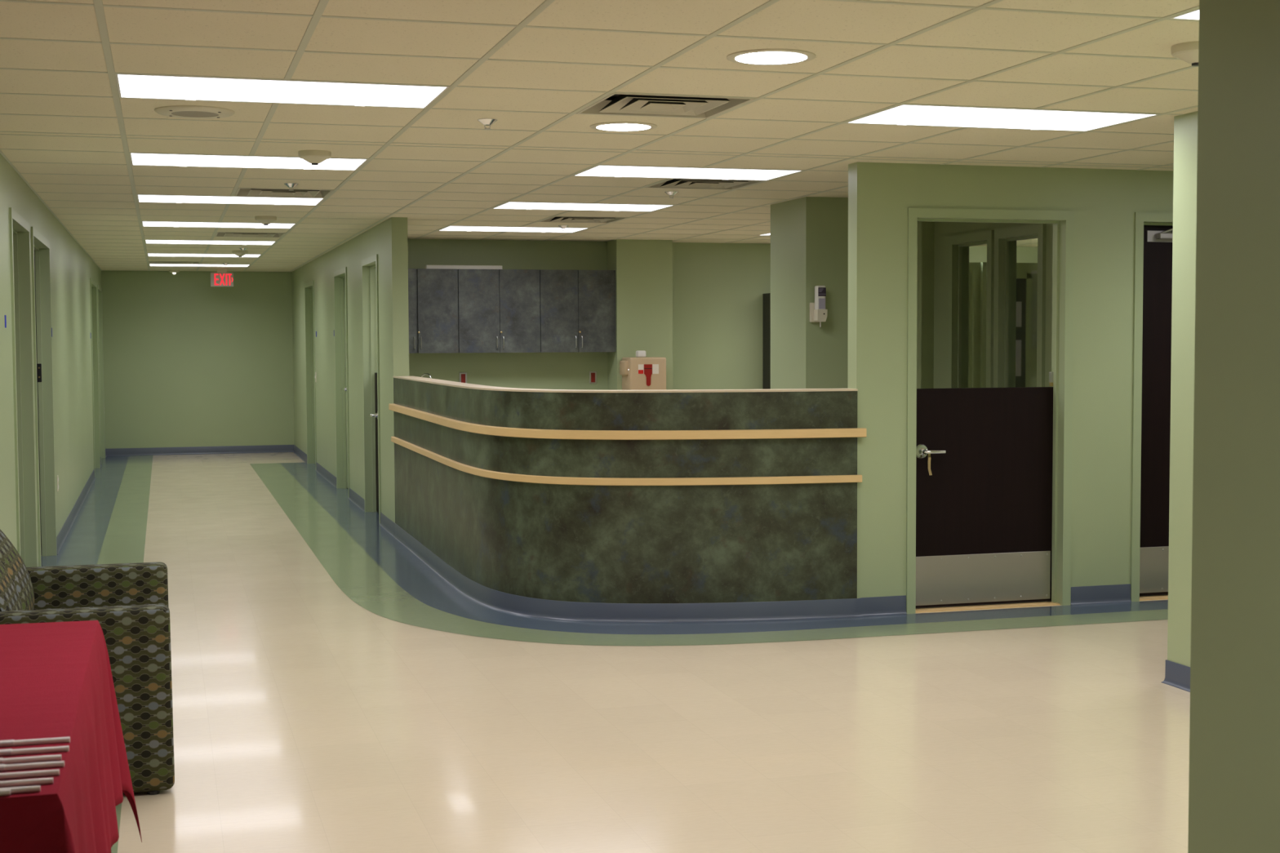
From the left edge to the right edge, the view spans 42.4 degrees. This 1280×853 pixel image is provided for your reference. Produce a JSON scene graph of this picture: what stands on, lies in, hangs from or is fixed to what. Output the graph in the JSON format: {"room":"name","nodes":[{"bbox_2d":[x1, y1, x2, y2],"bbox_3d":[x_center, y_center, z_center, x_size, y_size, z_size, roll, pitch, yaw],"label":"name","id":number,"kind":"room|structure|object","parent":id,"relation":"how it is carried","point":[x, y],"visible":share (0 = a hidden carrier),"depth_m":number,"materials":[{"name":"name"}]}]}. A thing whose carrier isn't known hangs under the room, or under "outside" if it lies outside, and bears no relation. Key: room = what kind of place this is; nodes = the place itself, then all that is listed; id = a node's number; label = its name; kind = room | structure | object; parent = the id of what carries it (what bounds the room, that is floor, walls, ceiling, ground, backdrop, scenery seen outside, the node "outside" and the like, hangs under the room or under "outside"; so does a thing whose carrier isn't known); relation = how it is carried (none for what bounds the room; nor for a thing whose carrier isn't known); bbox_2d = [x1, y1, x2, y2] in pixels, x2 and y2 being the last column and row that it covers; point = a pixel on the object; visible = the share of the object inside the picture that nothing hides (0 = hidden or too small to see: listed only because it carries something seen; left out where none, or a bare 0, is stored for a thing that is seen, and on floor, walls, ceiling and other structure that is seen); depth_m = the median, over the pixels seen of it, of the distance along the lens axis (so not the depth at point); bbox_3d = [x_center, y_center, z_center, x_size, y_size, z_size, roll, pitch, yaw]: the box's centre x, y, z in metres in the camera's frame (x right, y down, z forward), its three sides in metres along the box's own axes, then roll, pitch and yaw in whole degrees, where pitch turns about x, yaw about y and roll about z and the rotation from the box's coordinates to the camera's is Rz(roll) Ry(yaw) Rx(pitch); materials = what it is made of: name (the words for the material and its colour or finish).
{"room":"hospital interior","nodes":[
{"label":"hospital interior","id":0,"kind":"room"},
{"bbox_2d":[0,153,102,566],"bbox_3d":[-5.095,-0.536,14.601,0.150,2.613,15.150,-1,3,-16],"label":"wall","id":1,"kind":"structure","parent":0,"point":[72,268],"depth_m":12.60,"materials":[{"name":"green paint"}]},
{"bbox_2d":[4,315,6,328],"bbox_3d":[-3.224,-0.534,8.383,0.001,0.064,0.075,-1,3,-16],"label":"tape strip","id":2,"kind":"object","parent":1,"relation":"attached to","point":[5,315],"visible":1,"depth_m":8.40,"materials":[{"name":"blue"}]},
{"bbox_2d":[8,207,37,567],"bbox_3d":[-3.569,-0.074,9.338,0.172,2.225,1.240,-1,3,-16],"label":"door","id":3,"kind":"structure","parent":1,"relation":"in","point":[20,230],"depth_m":9.88,"materials":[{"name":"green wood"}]},
{"bbox_2d":[31,226,57,566],"bbox_3d":[-4.029,-0.155,10.931,0.172,2.225,1.580,-1,3,-16],"label":"door","id":4,"kind":"structure","parent":1,"relation":"in","point":[40,245],"depth_m":11.63,"materials":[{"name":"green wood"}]},
{"bbox_2d":[57,475,58,491],"bbox_3d":[-4.292,0.420,12.166,0.009,0.116,0.072,-1,3,-16],"label":"wall outlet","id":5,"kind":"object","parent":1,"relation":"attached to","point":[57,475],"visible":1,"depth_m":12.15,"materials":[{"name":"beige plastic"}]},
{"bbox_2d":[56,454,106,554],"bbox_3d":[-5.009,0.716,14.689,0.018,0.102,15.150,-1,3,-16],"label":"baseboard","id":6,"kind":"structure","parent":1,"relation":"attached to","point":[67,526],"depth_m":14.14,"materials":[{"name":"blue plastic"}]},
{"bbox_2d":[89,278,100,477],"bbox_3d":[-6.390,-0.571,19.097,0.172,2.225,1.600,-1,3,-16],"label":"door","id":7,"kind":"structure","parent":1,"relation":"in","point":[93,295],"depth_m":19.82,"materials":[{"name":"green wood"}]},
{"bbox_2d":[97,284,105,465],"bbox_3d":[-6.917,-0.664,20.920,0.172,2.225,1.400,-1,3,-16],"label":"door","id":8,"kind":"structure","parent":1,"relation":"in","point":[100,318],"depth_m":21.54,"materials":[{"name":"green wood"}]},
{"bbox_2d":[101,270,294,448],"bbox_3d":[-5.867,-0.936,22.330,2.960,2.613,0.150,-1,3,-16],"label":"wall","id":9,"kind":"structure","parent":0,"point":[188,362],"depth_m":22.22,"materials":[{"name":"green paint"}]},
{"bbox_2d":[105,444,293,456],"bbox_3d":[-5.928,0.323,22.289,2.463,0.102,0.018,-1,3,-16],"label":"baseboard","id":10,"kind":"structure","parent":9,"relation":"attached to","point":[267,448],"depth_m":22.28,"materials":[{"name":"blue plastic"}]},
{"bbox_2d":[291,217,408,523],"bbox_3d":[-3.268,-0.704,17.674,0.123,2.613,10.250,-1,3,-16],"label":"wall","id":11,"kind":"structure","parent":0,"point":[388,239],"depth_m":15.23,"materials":[{"name":"green paint"}]},
{"bbox_2d":[304,280,316,470],"bbox_3d":[-3.902,-0.622,19.876,0.145,2.225,1.220,-1,3,-16],"label":"door","id":12,"kind":"structure","parent":11,"relation":"in","point":[308,286],"depth_m":20.39,"materials":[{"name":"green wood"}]},
{"bbox_2d":[333,266,350,497],"bbox_3d":[-2.905,-0.447,16.426,0.145,2.225,1.170,-1,3,-16],"label":"door","id":13,"kind":"structure","parent":11,"relation":"in","point":[340,300],"depth_m":16.91,"materials":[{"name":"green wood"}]},
{"bbox_2d":[293,444,394,536],"bbox_3d":[-3.331,0.551,17.719,0.018,0.102,10.250,-1,3,-16],"label":"baseboard","id":14,"kind":"structure","parent":11,"relation":"attached to","point":[386,523],"depth_m":15.67,"materials":[{"name":"blue plastic"}]},
{"bbox_2d":[361,253,381,524],"bbox_3d":[-2.232,-0.328,14.100,0.145,2.225,1.080,-1,3,-16],"label":"door","id":15,"kind":"structure","parent":11,"relation":"in","point":[370,286],"depth_m":14.54,"materials":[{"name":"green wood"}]},
{"bbox_2d":[407,239,770,390],"bbox_3d":[0.826,-0.653,16.359,7.015,2.613,0.150,-1,3,-16],"label":"wall","id":16,"kind":"structure","parent":0,"point":[718,289],"depth_m":16.12,"materials":[{"name":"green paint"}]},
{"bbox_2d":[408,268,458,353],"bbox_3d":[-2.081,-1.065,15.237,0.766,0.773,0.349,-1,3,-16],"label":"upper cabinet","id":17,"kind":"object","parent":16,"relation":"attached to","point":[433,293],"visible":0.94,"depth_m":15.14,"materials":[{"name":"laminate"}]},
{"bbox_2d":[459,372,466,382],"bbox_3d":[-1.668,-0.449,15.562,0.074,0.120,0.013,-1,3,-16],"label":"wall outlet","id":18,"kind":"object","parent":16,"relation":"attached to","point":[463,375],"visible":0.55,"depth_m":15.55,"materials":[{"name":"red plastic"}]},
{"bbox_2d":[461,373,465,382],"bbox_3d":[-1.667,-0.449,15.560,0.040,0.092,0.008,-1,3,-16],"label":"socket","id":19,"kind":"object","parent":18,"relation":"attached to","point":[463,375],"depth_m":15.55,"materials":[{"name":"red plastic"}]},
{"bbox_2d":[457,268,540,352],"bbox_3d":[-1.342,-1.079,15.450,0.770,0.773,0.349,-1,3,-16],"label":"upper cabinet","id":20,"kind":"object","parent":16,"relation":"attached to","point":[499,309],"visible":0.99,"depth_m":15.31,"materials":[{"name":"laminate"}]},
{"bbox_2d":[425,265,502,269],"bbox_3d":[-1.635,-1.474,15.308,0.711,0.040,0.080,-1,3,-16],"label":"light strip","id":21,"kind":"object","parent":20,"relation":"on","point":[464,267],"visible":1,"depth_m":15.28,"materials":[{"name":"white plastic"}]},
{"bbox_2d":[539,269,615,352],"bbox_3d":[-0.619,-1.093,15.659,0.731,0.773,0.349,-1,3,-16],"label":"upper cabinet","id":22,"kind":"object","parent":16,"relation":"attached to","point":[577,308],"visible":0.98,"depth_m":15.52,"materials":[{"name":"laminate"}]},
{"bbox_2d":[589,371,596,383],"bbox_3d":[-0.452,-0.472,15.912,0.074,0.120,0.013,-1,3,-16],"label":"wall outlet","id":23,"kind":"object","parent":16,"relation":"attached to","point":[593,375],"visible":1,"depth_m":15.91,"materials":[{"name":"red plastic"}]},
{"bbox_2d":[591,373,595,382],"bbox_3d":[-0.452,-0.472,15.910,0.040,0.092,0.008,-1,3,-16],"label":"socket","id":24,"kind":"object","parent":23,"relation":"attached to","point":[593,375],"depth_m":15.90,"materials":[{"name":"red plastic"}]},
{"bbox_2d":[0,0,1199,271],"bbox_3d":[0.584,-1.624,10.299,11.200,0.260,26.850,-1,3,-16],"label":"ceiling","id":25,"kind":"structure","parent":0,"point":[67,131],"depth_m":6.58,"materials":[{"name":"tile"}]},
{"bbox_2d":[148,261,199,264],"bbox_3d":[-5.582,-2.001,19.770,0.585,0.082,0.585,-1,3,-16],"label":"ceiling light","id":26,"kind":"object","parent":25,"relation":"in","point":[149,262],"visible":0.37,"depth_m":19.87,"materials":[{"name":"white plastic"}]},
{"bbox_2d":[168,269,179,274],"bbox_3d":[-6.147,-2.038,21.771,0.140,0.058,0.140,-1,3,-16],"label":"light","id":27,"kind":"object","parent":25,"relation":"attached to","point":[173,271],"visible":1,"depth_m":21.72,"materials":[{"name":"beige plastic"}]},
{"bbox_2d":[154,105,235,118],"bbox_3d":[-1.838,-1.297,6.812,0.320,0.016,0.320,-1,3,-16],"label":"ceiling speaker","id":28,"kind":"object","parent":25,"relation":"attached to","point":[177,111],"visible":1,"depth_m":6.76,"materials":[{"name":"beige plastic"}]},
{"bbox_2d":[171,111,218,116],"bbox_3d":[-1.838,-1.296,6.812,0.192,0.013,0.192,-1,3,-16],"label":"grille","id":29,"kind":"object","parent":28,"relation":"attached to","point":[174,113],"depth_m":6.81,"materials":[{"name":"beige metal"}]},
{"bbox_2d":[149,263,249,266],"bbox_3d":[-5.458,-2.023,20.440,1.194,0.060,0.585,-1,3,-16],"label":"ceiling light","id":30,"kind":"object","parent":25,"relation":"attached to","point":[150,264],"visible":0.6,"depth_m":20.51,"materials":[{"name":"white plastic"}]},
{"bbox_2d":[146,253,261,257],"bbox_3d":[-4.782,-1.904,18.100,1.194,0.060,0.585,-1,3,-16],"label":"ceiling light","id":31,"kind":"object","parent":25,"relation":"attached to","point":[148,254],"visible":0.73,"depth_m":18.09,"materials":[{"name":"white plastic"}]},
{"bbox_2d":[145,240,275,244],"bbox_3d":[-4.105,-1.785,15.761,1.194,0.060,0.585,-1,3,-16],"label":"ceiling light","id":32,"kind":"object","parent":25,"relation":"attached to","point":[163,242],"visible":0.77,"depth_m":15.75,"materials":[{"name":"white plastic"}]},
{"bbox_2d":[141,221,295,228],"bbox_3d":[-3.429,-1.666,13.421,1.194,0.060,0.585,-1,3,-16],"label":"ceiling light","id":33,"kind":"object","parent":25,"relation":"attached to","point":[156,224],"visible":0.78,"depth_m":13.43,"materials":[{"name":"white plastic"}]},
{"bbox_2d":[210,268,233,286],"bbox_3d":[-5.457,-1.941,21.535,0.290,0.230,0.044,-1,3,-16],"label":"exit sign","id":34,"kind":"object","parent":25,"relation":"hanging from","point":[220,278],"visible":1,"depth_m":21.52,"materials":[{"name":"red plastic"}]},
{"bbox_2d":[137,194,324,205],"bbox_3d":[-2.753,-1.547,11.081,1.194,0.060,0.585,-1,3,-16],"label":"ceiling light","id":35,"kind":"object","parent":25,"relation":"attached to","point":[141,197],"visible":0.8,"depth_m":11.08,"materials":[{"name":"white plastic"}]},
{"bbox_2d":[231,249,248,257],"bbox_3d":[-4.176,-1.805,17.225,0.164,0.068,0.164,-1,3,-16],"label":"smoke detector","id":36,"kind":"object","parent":25,"relation":"attached to","point":[239,253],"visible":0.99,"depth_m":17.18,"materials":[{"name":"beige plastic"}]},
{"bbox_2d":[128,152,368,170],"bbox_3d":[-2.076,-1.428,8.742,1.194,0.060,0.585,-1,3,-16],"label":"ceiling light","id":37,"kind":"object","parent":25,"relation":"attached to","point":[136,158],"visible":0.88,"depth_m":8.74,"materials":[{"name":"white plastic"}]},
{"bbox_2d":[214,231,284,237],"bbox_3d":[-3.474,-1.744,14.674,0.585,0.082,0.585,-1,3,-16],"label":"ceiling vent","id":38,"kind":"object","parent":25,"relation":"in","point":[217,234],"visible":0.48,"depth_m":14.81,"materials":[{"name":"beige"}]},
{"bbox_2d":[254,215,276,225],"bbox_3d":[-2.850,-1.568,12.566,0.164,0.068,0.164,-1,3,-16],"label":"smoke detector","id":39,"kind":"object","parent":25,"relation":"attached to","point":[264,220],"visible":1,"depth_m":12.51,"materials":[{"name":"beige plastic"}]},
{"bbox_2d":[115,73,448,107],"bbox_3d":[-1.370,-1.303,6.300,1.194,0.060,0.585,-1,3,-16],"label":"ceiling light","id":40,"kind":"object","parent":25,"relation":"attached to","point":[129,86],"visible":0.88,"depth_m":6.29,"materials":[{"name":"white plastic"}]},
{"bbox_2d":[234,187,333,198],"bbox_3d":[-2.291,-1.536,10.580,0.585,0.082,0.585,-1,3,-16],"label":"ceiling vent","id":41,"kind":"object","parent":25,"relation":"in","point":[241,192],"visible":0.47,"depth_m":10.71,"materials":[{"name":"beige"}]},
{"bbox_2d":[284,182,298,191],"bbox_3d":[-2.104,-1.446,9.953,0.086,0.044,0.086,-1,3,-16],"label":"sprinkler","id":42,"kind":"object","parent":25,"relation":"attached to","point":[289,185],"visible":1,"depth_m":9.93,"materials":[{"name":"grey metal"}]},
{"bbox_2d":[297,150,331,164],"bbox_3d":[-1.635,-1.350,8.295,0.164,0.068,0.164,-1,3,-16],"label":"smoke detector","id":43,"kind":"object","parent":25,"relation":"attached to","point":[313,157],"visible":1,"depth_m":8.24,"materials":[{"name":"beige plastic"}]},
{"bbox_2d":[477,118,497,129],"bbox_3d":[-0.658,-1.304,7.116,0.086,0.044,0.086,-1,3,-16],"label":"sprinkler","id":44,"kind":"object","parent":25,"relation":"attached to","point":[486,122],"visible":1,"depth_m":7.09,"materials":[{"name":"silver metal"}]},
{"bbox_2d":[437,226,589,232],"bbox_3d":[-1.086,-1.711,14.096,1.194,0.060,0.585,-1,3,-16],"label":"ceiling light","id":45,"kind":"object","parent":25,"relation":"attached to","point":[468,228],"visible":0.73,"depth_m":14.09,"materials":[{"name":"white plastic"}]},
{"bbox_2d":[558,225,568,231],"bbox_3d":[-0.635,-1.646,13.671,0.086,0.044,0.086,-1,3,-16],"label":"sprinkler","id":46,"kind":"object","parent":25,"relation":"attached to","point":[560,226],"visible":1,"depth_m":13.65,"materials":[{"name":"grey metal"}]},
{"bbox_2d":[537,216,626,222],"bbox_3d":[-0.455,-1.670,13.010,0.585,0.082,0.585,-1,3,-16],"label":"ceiling vent","id":47,"kind":"object","parent":25,"relation":"in","point":[555,219],"visible":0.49,"depth_m":13.09,"materials":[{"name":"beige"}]},
{"bbox_2d":[492,201,674,211],"bbox_3d":[-0.410,-1.592,11.756,1.194,0.060,0.585,-1,3,-16],"label":"ceiling light","id":48,"kind":"object","parent":25,"relation":"attached to","point":[509,205],"visible":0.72,"depth_m":11.76,"materials":[{"name":"white plastic"}]},
{"bbox_2d":[590,121,657,131],"bbox_3d":[-0.074,-1.335,7.351,0.300,0.013,0.300,-1,3,-16],"label":"recessed light","id":49,"kind":"object","parent":25,"relation":"in","point":[611,126],"visible":1,"depth_m":7.31,"materials":[{"name":"beige plastic"}]},
{"bbox_2d":[576,93,755,118],"bbox_3d":[0.094,-1.344,6.721,0.585,0.082,0.585,-1,3,-16],"label":"ceiling vent","id":50,"kind":"object","parent":25,"relation":"in","point":[615,104],"visible":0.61,"depth_m":6.80,"materials":[{"name":"beige metal"}]},
{"bbox_2d":[664,191,677,198],"bbox_3d":[0.202,-1.489,10.607,0.086,0.044,0.086,-1,3,-16],"label":"sprinkler","id":51,"kind":"object","parent":25,"relation":"attached to","point":[668,193],"visible":1,"depth_m":10.58,"materials":[{"name":"grey metal"}]},
{"bbox_2d":[573,164,802,180],"bbox_3d":[0.267,-1.473,9.416,1.194,0.060,0.585,-1,3,-16],"label":"ceiling light","id":52,"kind":"object","parent":25,"relation":"attached to","point":[727,174],"visible":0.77,"depth_m":9.41,"materials":[{"name":"white plastic"}]},
{"bbox_2d":[644,178,765,189],"bbox_3d":[0.390,-1.521,10.085,0.585,0.082,0.585,-1,3,-16],"label":"ceiling vent","id":53,"kind":"object","parent":25,"relation":"in","point":[672,183],"visible":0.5,"depth_m":10.15,"materials":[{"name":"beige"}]},
{"bbox_2d":[726,48,815,65],"bbox_3d":[0.442,-1.244,5.561,0.300,0.013,0.300,-1,3,-16],"label":"recessed light","id":54,"kind":"object","parent":25,"relation":"in","point":[770,56],"visible":1,"depth_m":5.53,"materials":[{"name":"beige plastic"}]},
{"bbox_2d":[844,104,1158,131],"bbox_3d":[1.558,-1.359,7.143,1.194,0.060,0.585,-1,3,-16],"label":"ceiling light","id":55,"kind":"object","parent":25,"relation":"attached to","point":[902,114],"visible":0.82,"depth_m":7.13,"materials":[{"name":"white plastic"}]},
{"bbox_2d":[1169,8,1199,20],"bbox_3d":[2.235,-1.240,4.804,1.194,0.060,0.585,-1,3,-16],"label":"ceiling light","id":56,"kind":"object","parent":25,"relation":"attached to","point":[1193,15],"visible":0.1,"depth_m":4.89,"materials":[{"name":"white plastic"}]},
{"bbox_2d":[1175,9,1199,18],"bbox_3d":[2.235,-1.217,4.805,1.178,0.004,0.569,-1,3,-16],"label":"diffuser","id":57,"kind":"object","parent":56,"relation":"attached to","point":[1194,14],"depth_m":4.89,"materials":[{"name":"white plastic"}]},
{"bbox_2d":[1170,40,1199,66],"bbox_3d":[1.819,-1.213,5.388,0.164,0.068,0.164,-1,3,-16],"label":"smoke detector","id":58,"kind":"object","parent":25,"relation":"attached to","point":[1188,51],"visible":0.55,"depth_m":5.35,"materials":[{"name":"beige plastic"}]},
{"bbox_2d":[40,452,1190,852],"bbox_3d":[0.595,1.015,10.436,11.200,0.101,26.850,-1,3,-16],"label":"floor","id":59,"kind":"structure","parent":0,"point":[333,692],"depth_m":6.69,"materials":[{"name":"beige tile"}]},
{"bbox_2d":[0,529,174,795],"bbox_3d":[-2.175,0.760,5.949,0.934,0.900,1.230,-1,3,-16],"label":"armchair","id":60,"kind":"object","parent":59,"relation":"on","point":[129,602],"visible":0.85,"depth_m":5.49,"materials":[{"name":"multicoloured fabric"}]},
{"bbox_2d":[0,529,34,610],"bbox_3d":[-2.485,0.603,6.109,0.432,0.600,0.492,-1,3,-16],"label":"cushion","id":61,"kind":"object","parent":60,"relation":"on","point":[23,579],"depth_m":6.11,"materials":[{"name":"fabric"}]},
{"bbox_2d":[420,373,431,378],"bbox_3d":[-1.333,0.107,15.386,2.290,1.215,0.588,-1,3,-16],"label":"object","id":62,"kind":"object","parent":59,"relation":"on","point":[424,374],"depth_m":15.31,"materials":[{"name":"metal"}]},
{"bbox_2d":[388,376,866,603],"bbox_3d":[-0.726,0.339,10.617,1.609,1.243,4.924,-2,4,-32],"label":"reception desk","id":63,"kind":"object","parent":59,"relation":"on","point":[578,495],"visible":0.94,"depth_m":8.88,"materials":[{"name":"green laminate"}]},
{"bbox_2d":[393,523,1131,622],"bbox_3d":[1.688,0.931,10.028,8.466,0.102,3.334,1,3,16],"label":"baseboard","id":64,"kind":"structure","parent":63,"relation":"attached to","point":[1082,595],"depth_m":8.95,"materials":[{"name":"blue plastic"}]},
{"bbox_2d":[762,293,770,389],"bbox_3d":[1.567,-0.332,16.331,0.620,1.968,0.335,-1,3,-16],"label":"tall cabinet","id":65,"kind":"object","parent":59,"relation":"on","point":[766,297],"visible":0.02,"depth_m":16.27,"materials":[{"name":"black plastic"}]},
{"bbox_2d":[607,239,672,390],"bbox_3d":[0.000,-0.623,15.861,0.550,2.613,0.350,-1,3,-16],"label":"wall column","id":66,"kind":"structure","parent":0,"point":[643,268],"depth_m":15.66,"materials":[{"name":"green paint"}]},
{"bbox_2d":[619,350,666,390],"bbox_3d":[0.022,-0.457,15.534,0.390,0.515,0.306,-1,3,-16],"label":"sharps container","id":67,"kind":"object","parent":66,"relation":"attached to","point":[642,372],"visible":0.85,"depth_m":15.40,"materials":[{"name":"beige plastic"}]},
{"bbox_2d":[770,196,921,389],"bbox_3d":[1.428,-0.403,11.519,0.848,2.613,0.675,-1,3,-16],"label":"wall pillar","id":68,"kind":"structure","parent":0,"point":[809,235],"depth_m":11.13,"materials":[{"name":"green paint"}]},
{"bbox_2d":[809,285,827,327],"bbox_3d":[1.192,-0.803,11.024,0.088,0.275,0.106,-1,3,-16],"label":"dispenser","id":69,"kind":"object","parent":68,"relation":"attached to","point":[818,313],"visible":1,"depth_m":10.98,"materials":[{"name":"beige plastic"}]},
{"bbox_2d":[813,309,827,321],"bbox_3d":[1.204,-0.741,11.020,0.070,0.082,0.086,-1,3,-16],"label":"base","id":70,"kind":"object","parent":69,"relation":"on","point":[819,315],"depth_m":10.98,"materials":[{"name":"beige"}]},
{"bbox_2d":[814,285,826,309],"bbox_3d":[1.203,-0.852,11.013,0.060,0.175,0.067,-1,3,-16],"label":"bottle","id":71,"kind":"object","parent":69,"relation":"on","point":[820,291],"depth_m":10.98,"materials":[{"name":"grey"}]},
{"bbox_2d":[920,221,934,388],"bbox_3d":[1.902,-0.469,12.755,0.750,2.613,0.120,-1,3,-16],"label":"wall","id":72,"kind":"structure","parent":0,"point":[927,227],"depth_m":12.76,"materials":[{"name":"green paint"}]},
{"bbox_2d":[847,161,1173,598],"bbox_3d":[3.672,-0.319,9.720,5.235,2.613,0.120,-1,3,-16],"label":"wall","id":73,"kind":"structure","parent":0,"point":[1104,202],"depth_m":9.17,"materials":[{"name":"green paint"}]},
{"bbox_2d":[906,207,1074,613],"bbox_3d":[1.931,-0.091,9.228,1.014,2.225,0.142,-1,3,-16],"label":"door","id":74,"kind":"structure","parent":73,"relation":"in","point":[990,524],"depth_m":9.28,"materials":[{"name":"black wood"}]},
{"bbox_2d":[928,453,932,475],"bbox_3d":[1.602,0.206,9.110,0.026,0.129,0.004,-1,3,-16],"label":"tag","id":75,"kind":"object","parent":74,"relation":"hanging from","point":[929,455],"visible":1,"depth_m":9.11,"materials":[{"name":"beige paper"}]},
{"bbox_2d":[933,222,1053,388],"bbox_3d":[2.767,-0.397,11.294,0.100,2.613,3.410,-1,3,-16],"label":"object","id":76,"kind":"structure","parent":73,"relation":"in","point":[943,230],"depth_m":12.58,"materials":[{"name":"green paint"}]},
{"bbox_2d":[947,230,994,388],"bbox_3d":[2.497,-0.732,12.200,0.145,1.390,0.680,-1,3,-16],"label":"window","id":77,"kind":"structure","parent":76,"relation":"attached to","point":[971,255],"depth_m":12.28,"materials":[{"name":"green glass"}]},
{"bbox_2d":[993,223,1046,387],"bbox_3d":[2.696,-0.697,11.509,0.145,1.390,0.680,-1,3,-16],"label":"window","id":78,"kind":"structure","parent":76,"relation":"attached to","point":[1020,251],"depth_m":11.58,"materials":[{"name":"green glass"}]},
{"bbox_2d":[1130,212,1173,601],"bbox_3d":[3.291,-0.117,9.620,1.030,2.225,0.142,-1,3,-16],"label":"door","id":79,"kind":"structure","parent":73,"relation":"in","point":[1153,231],"depth_m":9.54,"materials":[{"name":"black wood"}]},
{"bbox_2d":[1167,111,1197,666],"bbox_3d":[4.912,-0.156,6.502,4.640,2.613,2.720,-1,3,-16],"label":"wall","id":80,"kind":"structure","parent":0,"point":[1185,126],"depth_m":7.08,"materials":[{"name":"green paint"}]},
{"bbox_2d":[1161,659,1190,692],"bbox_3d":[4.906,1.098,6.574,4.658,0.102,2.738,-1,3,-16],"label":"baseboard","id":81,"kind":"structure","parent":80,"relation":"attached to","point":[1176,675],"depth_m":7.15,"materials":[{"name":"blue plastic"}]},
{"bbox_2d":[1187,0,1279,852],"bbox_3d":[4.413,-0.069,4.867,6.508,2.613,0.150,-1,3,-16],"label":"wall","id":82,"kind":"structure","parent":0,"point":[1234,778],"depth_m":3.93,"materials":[{"name":"green paint"}]},
{"bbox_3d":[-1.612,0.961,3.605,0.760,0.738,1.830,-1,3,-16],"label":"folding table","id":83,"kind":"object","parent":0,"visible":0},
{"bbox_2d":[0,620,142,852],"bbox_3d":[-1.611,0.922,3.604,0.978,0.673,2.080,-1,3,-16],"label":"tablecloth","id":84,"kind":"object","parent":83,"relation":"on","point":[56,681],"visible":0.98,"depth_m":3.62,"materials":[{"name":"red fabric"}]},
{"bbox_2d":[0,789,10,795],"bbox_3d":[-1.143,0.622,2.785,0.150,0.011,0.022,-1,3,-16],"label":"pen","id":85,"kind":"object","parent":84,"relation":"on","point":[4,792],"visible":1,"depth_m":2.80,"materials":[{"name":"white"}]},
{"bbox_2d":[0,785,40,794],"bbox_3d":[-1.100,0.621,2.808,0.150,0.011,0.022,-1,3,-16],"label":"pen","id":86,"kind":"object","parent":84,"relation":"on","point":[28,788],"visible":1,"depth_m":2.81,"materials":[{"name":"white plastic"}]},
{"bbox_2d":[0,777,53,787],"bbox_3d":[-1.096,0.618,2.859,0.150,0.011,0.022,-1,3,-16],"label":"pen","id":87,"kind":"object","parent":84,"relation":"on","point":[44,780],"visible":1,"depth_m":2.86,"materials":[{"name":"white plastic"}]},
{"bbox_2d":[0,768,59,779],"bbox_3d":[-1.105,0.616,2.914,0.150,0.011,0.022,-1,3,-16],"label":"pen","id":88,"kind":"object","parent":84,"relation":"on","point":[49,772],"visible":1,"depth_m":2.91,"materials":[{"name":"white"}]},
{"bbox_2d":[0,754,61,764],"bbox_3d":[-1.138,0.610,3.019,0.150,0.011,0.022,-1,3,-16],"label":"pen","id":89,"kind":"object","parent":84,"relation":"on","point":[50,757],"visible":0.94,"depth_m":3.02,"materials":[{"name":"white plastic"}]},
{"bbox_2d":[0,760,64,771],"bbox_3d":[-1.117,0.613,2.973,0.150,0.011,0.022,-1,3,-16],"label":"pen","id":90,"kind":"object","parent":84,"relation":"on","point":[3,767],"visible":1,"depth_m":2.97,"materials":[{"name":"white plastic"}]},
{"bbox_2d":[0,746,69,756],"bbox_3d":[-1.147,0.607,3.085,0.150,0.011,0.022,-1,3,-16],"label":"pen","id":91,"kind":"object","parent":84,"relation":"on","point":[9,752],"visible":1,"depth_m":3.08,"materials":[{"name":"white"}]},
{"bbox_2d":[0,737,70,746],"bbox_3d":[-1.170,0.603,3.156,0.150,0.011,0.022,-1,3,-16],"label":"pen","id":92,"kind":"object","parent":84,"relation":"on","point":[9,743],"visible":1,"depth_m":3.15,"materials":[{"name":"white"}]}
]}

